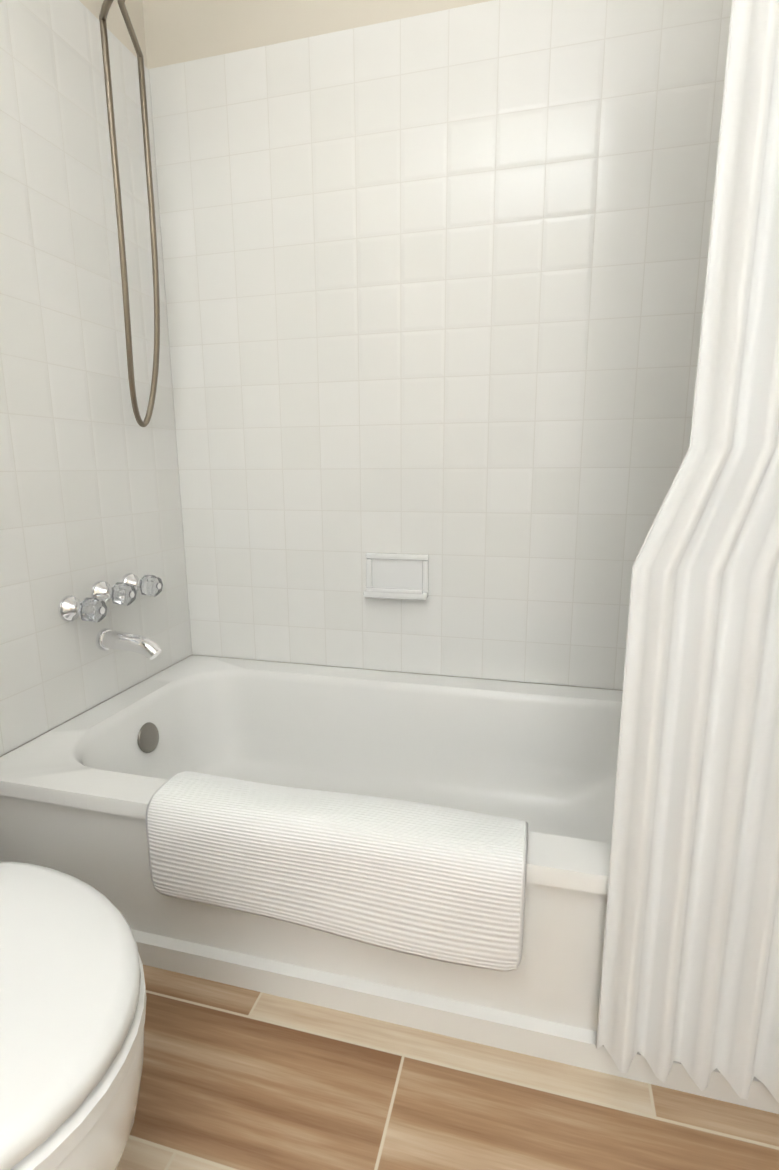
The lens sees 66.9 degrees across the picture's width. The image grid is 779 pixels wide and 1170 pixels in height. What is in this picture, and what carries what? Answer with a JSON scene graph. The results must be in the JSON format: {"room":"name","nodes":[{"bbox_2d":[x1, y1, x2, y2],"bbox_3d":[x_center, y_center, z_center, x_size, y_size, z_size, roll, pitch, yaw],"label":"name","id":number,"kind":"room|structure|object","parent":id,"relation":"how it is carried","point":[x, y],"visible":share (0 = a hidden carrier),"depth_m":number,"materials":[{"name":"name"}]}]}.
{"room":"bathroom","nodes":[
{"label":"bathroom","id":0,"kind":"room"},
{"bbox_2d":[0,0,190,756],"bbox_3d":[-1.042,-0.379,0.186,0.100,2.440,3.250,3,12,14],"label":"wall","id":1,"kind":"structure","parent":0,"point":[116,26],"depth_m":1.41,"materials":[{"name":"white ceramic tile"},{"name":"beige paint"}]},
{"bbox_2d":[0,0,191,755],"bbox_3d":[-0.706,-0.308,1.289,0.008,1.865,0.816,3,12,14],"label":"wall tile","id":2,"kind":"structure","parent":1,"relation":"attached to","point":[89,486],"depth_m":1.29,"materials":[{"name":"white tile"}]},
{"bbox_2d":[58,573,162,659],"bbox_3d":[-0.613,0.082,1.396,0.153,0.184,0.262,3,12,14],"label":"tub faucet","id":3,"kind":"object","parent":2,"relation":"attached to","point":[124,591],"visible":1,"depth_m":1.38,"materials":[{"name":"silver metal"}]},
{"bbox_2d":[99,0,159,426],"bbox_3d":[-0.474,-0.878,1.257,0.406,1.037,0.254,3,12,14],"label":"shower","id":4,"kind":"object","parent":2,"relation":"attached to","point":[105,7],"visible":1,"depth_m":1.35,"materials":[{"name":"silver metal"}]},
{"bbox_2d":[142,0,622,690],"bbox_3d":[0.144,-0.644,1.478,1.530,2.440,0.100,3,12,14],"label":"wall","id":5,"kind":"structure","parent":0,"point":[182,30],"depth_m":1.41,"materials":[{"name":"white ceramic tile"},{"name":"beige paint"}]},
{"bbox_2d":[149,0,731,689],"bbox_3d":[0.131,-0.511,1.451,1.514,1.540,0.008,3,12,14],"label":"wall tile","id":6,"kind":"structure","parent":5,"relation":"attached to","point":[435,282],"depth_m":1.44,"materials":[{"name":"white tile"}]},
{"bbox_2d":[363,553,428,599],"bbox_3d":[0.016,-0.023,1.553,0.170,0.116,0.042,3,12,14],"label":"soap dish","id":7,"kind":"object","parent":6,"relation":"attached to","point":[396,576],"visible":1,"depth_m":1.56,"materials":[{"name":"white ceramic"}]},
{"bbox_2d":[116,964,778,1169],"bbox_3d":[-0.246,0.883,0.229,1.730,0.060,3.250,3,12,14],"label":"floor","id":8,"kind":"structure","parent":0,"point":[235,1078],"depth_m":0.83,"materials":[{"name":"brown tile"}]},
{"bbox_2d":[0,862,146,1169],"bbox_3d":[-0.559,0.426,0.563,0.690,0.709,0.472,3,12,14],"label":"toilet","id":9,"kind":"object","parent":8,"relation":"on","point":[73,997],"visible":1,"depth_m":0.50,"materials":[{"name":"white ceramic"}]},
{"bbox_2d":[0,655,778,1113],"bbox_3d":[0.043,0.474,1.281,1.512,0.325,0.735,3,12,14],"label":"bathtub","id":10,"kind":"object","parent":8,"relation":"on","point":[76,793],"visible":0.58,"depth_m":1.14,"materials":[{"name":"white ceramic"}]},
{"bbox_2d":[146,771,527,971],"bbox_3d":[-0.087,0.442,0.982,0.611,0.195,0.172,3,12,14],"label":"bath mat","id":11,"kind":"object","parent":10,"relation":"on","point":[438,883],"visible":1,"depth_m":0.90,"materials":[{"name":"white fabric"}]},
{"bbox_3d":[0.536,-0.307,-0.218,0.100,2.440,3.250,3,12,14],"label":"wall","id":12,"kind":"structure","parent":0,"visible":0},
{"bbox_3d":[-0.057,-1.305,0.575,1.529,0.068,0.068,3,12,14],"label":"curtain rod","id":13,"kind":"object","parent":12,"relation":"attached to","visible":0},
{"bbox_2d":[596,0,778,1102],"bbox_3d":[0.475,-0.312,0.613,0.375,2.005,0.091,3,12,14],"label":"curtain","id":14,"kind":"object","parent":13,"relation":"hanging from","point":[690,973],"visible":1,"depth_m":0.71,"materials":[{"name":"white fabric"}]}
]}

